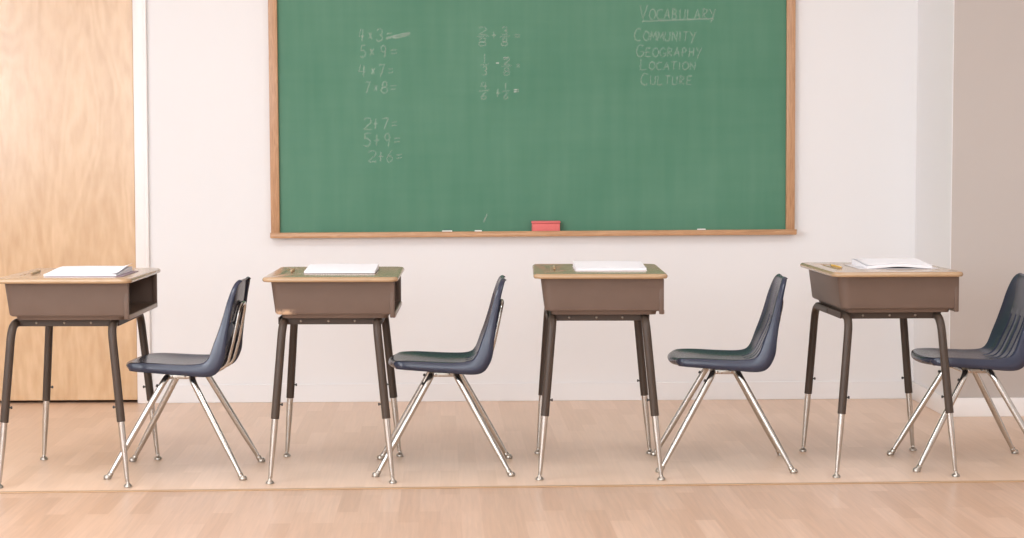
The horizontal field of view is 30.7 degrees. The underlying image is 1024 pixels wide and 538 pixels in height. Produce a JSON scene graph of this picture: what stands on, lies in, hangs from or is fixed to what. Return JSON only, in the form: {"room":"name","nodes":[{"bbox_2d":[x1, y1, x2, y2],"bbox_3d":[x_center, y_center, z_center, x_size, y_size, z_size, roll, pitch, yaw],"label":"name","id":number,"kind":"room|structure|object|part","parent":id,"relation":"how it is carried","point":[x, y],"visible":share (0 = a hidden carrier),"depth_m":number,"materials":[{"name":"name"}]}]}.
{"room":"classroom","nodes":[
{"label":"classroom","id":0,"kind":"room"},
{"bbox_2d":[0,399,1023,537],"bbox_3d":[0.186,0.965,3.731,8.800,0.100,11.600,0,4,-2],"label":"floor","id":1,"kind":"structure","parent":0,"point":[333,444],"depth_m":6.59,"materials":[{"name":"laminate"}]},
{"bbox_2d":[0,268,161,487],"bbox_3d":[-1.538,0.373,6.663,0.474,0.718,0.620,0,4,-1],"label":"school desk","id":2,"kind":"object","parent":1,"relation":"on","point":[36,299],"visible":0.97,"depth_m":6.38,"materials":[{"name":"brown metal"}]},
{"bbox_3d":[-1.727,0.344,6.506,0.057,0.350,0.293,0,4,-1],"label":"leg","id":3,"kind":"part","parent":2,"relation":"part of","materials":[{"name":"brown metal"}]},
{"bbox_3d":[-1.725,0.325,6.809,0.052,0.350,0.293,0,4,-1],"label":"leg","id":4,"kind":"part","parent":2,"relation":"part of","materials":[{"name":"brown metal"}]},
{"bbox_3d":[-1.549,0.185,6.445,0.322,0.024,0.016,0,4,-1],"label":"rail","id":5,"kind":"part","parent":2,"relation":"part of","materials":[{"name":"brown metal"}]},
{"bbox_2d":[44,265,137,276],"bbox_3d":[-1.484,0.002,6.585,0.274,0.031,0.295,0,4,-1],"label":"notebook","id":6,"kind":"object","parent":2,"relation":"on","point":[64,271],"visible":1,"depth_m":6.53,"materials":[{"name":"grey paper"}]},
{"bbox_3d":[-1.360,0.343,6.520,0.062,0.350,0.293,0,4,-1],"label":"leg","id":7,"kind":"part","parent":2,"relation":"part of","materials":[{"name":"brown metal"}]},
{"bbox_3d":[-1.363,0.324,6.813,0.062,0.350,0.293,0,4,-1],"label":"leg","id":8,"kind":"part","parent":2,"relation":"part of","materials":[{"name":"brown metal"}]},
{"bbox_2d":[104,277,264,480],"bbox_3d":[-1.177,0.380,6.717,0.509,0.697,0.416,0,4,2],"label":"chair","id":9,"kind":"object","parent":1,"relation":"on","point":[227,346],"visible":0.98,"depth_m":6.59,"materials":[{"name":"blue plastic"}]},
{"bbox_3d":[-1.289,0.549,6.607,0.282,0.357,0.099,-3,5,-42],"label":"leg","id":10,"kind":"part","parent":9,"relation":"part of","materials":[{"name":"silver metal"}]},
{"bbox_3d":[-1.281,0.534,6.853,0.099,0.357,0.282,-3,5,-44],"label":"leg","id":11,"kind":"part","parent":9,"relation":"part of","materials":[{"name":"silver metal"}]},
{"bbox_3d":[-1.072,0.549,6.599,0.098,0.357,0.284,-3,5,-43],"label":"leg","id":12,"kind":"part","parent":9,"relation":"part of","materials":[{"name":"silver metal"}]},
{"bbox_3d":[-1.064,0.534,6.847,0.284,0.357,0.098,-3,5,-43],"label":"leg","id":13,"kind":"part","parent":9,"relation":"part of","materials":[{"name":"silver metal"}]},
{"bbox_2d":[262,267,403,483],"bbox_3d":[-0.633,0.368,6.737,0.470,0.718,0.612,0,4,-1],"label":"school desk","id":14,"kind":"object","parent":1,"relation":"on","point":[299,298],"visible":0.99,"depth_m":6.46,"materials":[{"name":"brown metal"}]},
{"bbox_3d":[-0.811,0.338,6.585,0.057,0.349,0.293,0,4,-1],"label":"leg","id":15,"kind":"part","parent":14,"relation":"part of","materials":[{"name":"brown metal"}]},
{"bbox_3d":[-0.822,0.320,6.878,0.051,0.349,0.293,0,4,-1],"label":"leg","id":16,"kind":"part","parent":14,"relation":"part of","materials":[{"name":"brown metal"}]},
{"bbox_3d":[-0.644,0.181,6.515,0.322,0.024,0.016,0,4,-1],"label":"rail","id":17,"kind":"part","parent":14,"relation":"part of","materials":[{"name":"brown metal"}]},
{"bbox_2d":[303,263,378,273],"bbox_3d":[-0.613,-0.002,6.725,0.256,0.021,0.265,0,4,-1],"label":"notebook","id":18,"kind":"object","parent":14,"relation":"on","point":[312,268],"visible":1,"depth_m":6.68,"materials":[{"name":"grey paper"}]},
{"bbox_3d":[-0.455,0.338,6.591,0.062,0.350,0.293,0,4,-1],"label":"leg","id":19,"kind":"part","parent":14,"relation":"part of","materials":[{"name":"brown metal"}]},
{"bbox_3d":[-0.461,0.319,6.884,0.062,0.350,0.293,0,4,-1],"label":"leg","id":20,"kind":"part","parent":14,"relation":"part of","materials":[{"name":"brown metal"}]},
{"bbox_2d":[372,275,514,476],"bbox_3d":[-0.248,0.376,6.775,0.509,0.697,0.416,0,4,-1],"label":"chair","id":21,"kind":"object","parent":1,"relation":"on","point":[457,365],"visible":1,"depth_m":6.63,"materials":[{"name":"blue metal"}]},
{"bbox_3d":[-0.358,0.530,6.905,0.282,0.357,0.099,3,5,43],"label":"leg","id":22,"kind":"part","parent":21,"relation":"part of","materials":[{"name":"silver metal"}]},
{"bbox_3d":[-0.380,0.543,6.684,0.209,0.357,0.194,0,4,-1],"label":"leg","id":23,"kind":"part","parent":21,"relation":"part of","materials":[{"name":"silver metal"}]},
{"bbox_3d":[-0.109,0.543,6.689,0.208,0.357,0.199,0,4,-1],"label":"leg","id":24,"kind":"part","parent":21,"relation":"part of","materials":[{"name":"silver metal"}]},
{"bbox_3d":[-0.142,0.529,6.912,0.098,0.357,0.284,3,5,43],"label":"leg","id":25,"kind":"part","parent":21,"relation":"part of","materials":[{"name":"silver metal"}]},
{"bbox_2d":[0,480,1023,493],"bbox_3d":[0.085,0.746,6.397,6.400,0.004,0.026,0,4,-3],"label":"floor stripe","id":26,"kind":"structure","parent":1,"relation":"on","point":[890,482],"depth_m":6.39,"materials":[{"name":"beige wood"}]},
{"bbox_2d":[532,264,667,479],"bbox_3d":[0.311,0.360,6.800,0.470,0.724,0.612,0,4,0],"label":"school desk","id":27,"kind":"object","parent":1,"relation":"on","point":[569,294],"visible":0.99,"depth_m":6.52,"materials":[{"name":"brown metal"}]},
{"bbox_3d":[0.125,0.312,6.945,0.051,0.355,0.293,0,4,0],"label":"leg","id":28,"kind":"part","parent":27,"relation":"part of","materials":[{"name":"brown metal"}]},
{"bbox_3d":[0.129,0.330,6.652,0.057,0.356,0.293,0,4,0],"label":"leg","id":29,"kind":"part","parent":27,"relation":"part of","materials":[{"name":"brown metal"}]},
{"bbox_3d":[0.295,0.170,6.578,0.322,0.024,0.016,0,4,0],"label":"rail","id":30,"kind":"part","parent":27,"relation":"part of","materials":[{"name":"brown metal"}]},
{"bbox_2d":[572,261,646,270],"bbox_3d":[0.353,-0.012,6.782,0.256,0.021,0.265,0,4,-1],"label":"notebook","id":31,"kind":"object","parent":27,"relation":"on","point":[577,265],"visible":1,"depth_m":6.73,"materials":[{"name":"white paper"}]},
{"bbox_3d":[0.486,0.312,6.943,0.062,0.356,0.293,0,4,0],"label":"leg","id":32,"kind":"part","parent":27,"relation":"part of","materials":[{"name":"brown metal"}]},
{"bbox_3d":[0.485,0.330,6.650,0.062,0.356,0.293,0,4,0],"label":"leg","id":33,"kind":"part","parent":27,"relation":"part of","materials":[{"name":"brown metal"}]},
{"bbox_2d":[650,274,797,472],"bbox_3d":[0.773,0.370,6.850,0.509,0.697,0.416,0,4,1],"label":"chair","id":34,"kind":"object","parent":1,"relation":"on","point":[760,353],"visible":0.99,"depth_m":6.71,"materials":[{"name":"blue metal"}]},
{"bbox_3d":[0.669,0.524,6.985,0.099,0.357,0.282,-4,5,-44],"label":"leg","id":35,"kind":"part","parent":34,"relation":"part of","materials":[{"name":"silver metal"}]},
{"bbox_3d":[0.662,0.539,6.740,0.282,0.357,0.099,-3,5,-43],"label":"leg","id":36,"kind":"part","parent":34,"relation":"part of","materials":[{"name":"silver metal"}]},
{"bbox_3d":[0.886,0.524,6.981,0.284,0.357,0.098,-3,5,-44],"label":"leg","id":37,"kind":"part","parent":34,"relation":"part of","materials":[{"name":"silver metal"}]},
{"bbox_3d":[0.879,0.539,6.733,0.098,0.357,0.284,-3,5,-43],"label":"leg","id":38,"kind":"part","parent":34,"relation":"part of","materials":[{"name":"silver metal"}]},
{"bbox_2d":[799,262,962,477],"bbox_3d":[1.344,0.355,6.854,0.470,0.726,0.612,0,4,-3],"label":"school desk","id":39,"kind":"object","parent":1,"relation":"on","point":[848,293],"visible":0.97,"depth_m":6.58,"materials":[{"name":"brown metal"}]},
{"bbox_3d":[1.150,0.307,6.989,0.052,0.357,0.293,0,4,-3],"label":"leg","id":40,"kind":"part","parent":39,"relation":"part of","materials":[{"name":"brown metal"}]},
{"bbox_3d":[1.170,0.325,6.696,0.057,0.358,0.293,0,4,-3],"label":"leg","id":41,"kind":"part","parent":39,"relation":"part of","materials":[{"name":"brown metal"}]},
{"bbox_3d":[1.339,0.164,6.631,0.322,0.024,0.016,0,4,-3],"label":"rail","id":42,"kind":"part","parent":39,"relation":"part of","materials":[{"name":"brown metal"}]},
{"bbox_2d":[844,257,939,268],"bbox_3d":[1.389,-0.023,6.828,0.291,0.031,0.265,0,4,-2],"label":"notebook","id":43,"kind":"object","parent":39,"relation":"on","point":[867,263],"visible":1,"depth_m":6.77,"materials":[{"name":"white paper"}]},
{"bbox_3d":[1.511,0.306,7.006,0.062,0.358,0.293,0,4,-3],"label":"leg","id":44,"kind":"part","parent":39,"relation":"part of","materials":[{"name":"brown metal"}]},
{"bbox_3d":[1.525,0.324,6.713,0.062,0.358,0.293,0,4,-3],"label":"leg","id":45,"kind":"part","parent":39,"relation":"part of","materials":[{"name":"brown metal"}]},
{"bbox_2d":[887,273,1023,471],"bbox_3d":[1.684,0.368,6.871,0.509,0.697,0.416,0,4,-3],"label":"chair","id":46,"kind":"object","parent":1,"relation":"on","point":[1003,350],"visible":0.98,"depth_m":6.87,"materials":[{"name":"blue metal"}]},
{"bbox_3d":[1.570,0.522,6.999,0.282,0.357,0.099,3,5,42],"label":"leg","id":47,"kind":"part","parent":46,"relation":"part of","materials":[{"name":"silver metal"}]},
{"bbox_3d":[1.582,0.537,6.754,0.099,0.357,0.282,3,5,43],"label":"leg","id":48,"kind":"part","parent":46,"relation":"part of","materials":[{"name":"silver metal"}]},
{"bbox_3d":[1.787,0.521,7.010,0.098,0.357,0.284,3,5,42],"label":"leg","id":49,"kind":"part","parent":46,"relation":"part of","materials":[{"name":"silver metal"}]},
{"bbox_3d":[1.798,0.536,6.762,0.284,0.357,0.098,3,5,43],"label":"leg","id":50,"kind":"part","parent":46,"relation":"part of","materials":[{"name":"silver metal"}]},
{"bbox_2d":[146,0,917,384],"bbox_3d":[-1.117,-0.863,8.541,6.570,2.950,0.120,0,4,-2],"label":"wall","id":51,"kind":"structure","parent":0,"point":[208,60],"depth_m":8.57,"materials":[{"name":"paint"}]},
{"bbox_2d":[0,0,137,400],"bbox_3d":[-2.179,-0.448,8.500,0.915,2.103,0.044,0,4,-2],"label":"door","id":52,"kind":"structure","parent":51,"relation":"in","point":[67,172],"depth_m":8.48,"materials":[{"name":"brown wood"}]},
{"bbox_2d":[132,0,150,402],"bbox_3d":[-2.177,-0.473,8.454,1.047,2.186,0.020,0,4,-2],"label":"door frame","id":53,"kind":"structure","parent":51,"relation":"attached to","point":[139,17],"depth_m":8.46,"materials":[{"name":"white paint"}]},
{"bbox_2d":[153,381,905,402],"bbox_3d":[0.105,0.568,8.613,3.506,0.084,0.007,0,4,-2],"label":"baseboard","id":54,"kind":"structure","parent":51,"relation":"attached to","point":[762,390],"depth_m":8.61,"materials":[{"name":"paint"}]},
{"bbox_2d":[268,0,796,237],"bbox_3d":[0.100,-0.782,8.498,2.407,1.267,0.065,0,4,-2],"label":"chalkboard","id":55,"kind":"object","parent":51,"relation":"attached to","point":[388,118],"visible":1,"depth_m":8.52,"materials":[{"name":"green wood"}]},
{"bbox_3d":[-1.082,-0.785,8.471,0.040,1.247,0.029,0,4,-2],"label":"frame rail","id":56,"kind":"part","parent":55,"relation":"part of","materials":[{"name":"brown wood"}]},
{"bbox_2d":[270,229,796,237],"bbox_3d":[0.103,-0.163,8.537,2.407,0.025,0.065,0,4,-2],"label":"chalk tray","id":57,"kind":"object","parent":55,"relation":"on","point":[275,233],"depth_m":8.52,"materials":[{"name":"brown wood"}]},
{"bbox_2d":[531,221,559,230],"bbox_3d":[0.155,-0.196,8.534,0.132,0.050,0.042,0,4,-2],"label":"eraser","id":58,"kind":"object","parent":55,"relation":"on","point":[536,225],"visible":1,"depth_m":8.52,"materials":[{"name":"red fabric"}]},
{"bbox_3d":[1.279,-0.802,8.559,0.040,1.247,0.029,0,4,-2],"label":"frame rail","id":59,"kind":"part","parent":55,"relation":"part of","materials":[{"name":"brown wood"}]},
{"bbox_2d":[913,0,954,395],"bbox_3d":[1.881,-0.850,8.295,0.004,2.950,0.598,0,4,-2],"label":"wall","id":60,"kind":"structure","parent":0,"point":[935,54],"depth_m":8.31,"materials":[{"name":"paint"}]},
{"bbox_2d":[912,381,944,414],"bbox_3d":[1.874,0.582,8.378,0.013,0.082,0.610,0,4,-2],"label":"baseboard","id":61,"kind":"structure","parent":60,"relation":"attached to","point":[936,403],"depth_m":8.34,"materials":[{"name":"white"}]},
{"bbox_2d":[950,0,1023,397],"bbox_3d":[3.143,-0.858,8.403,2.526,2.950,0.717,0,4,-2],"label":"wall","id":62,"kind":"structure","parent":0,"point":[987,225],"depth_m":8.03,"materials":[{"name":"beige paint"}]},
{"bbox_2d":[953,397,1023,416],"bbox_3d":[3.106,0.596,8.126,2.430,0.082,0.013,0,4,-2],"label":"baseboard","id":63,"kind":"structure","parent":62,"relation":"attached to","point":[963,407],"depth_m":8.08,"materials":[{"name":"white"}]}
]}

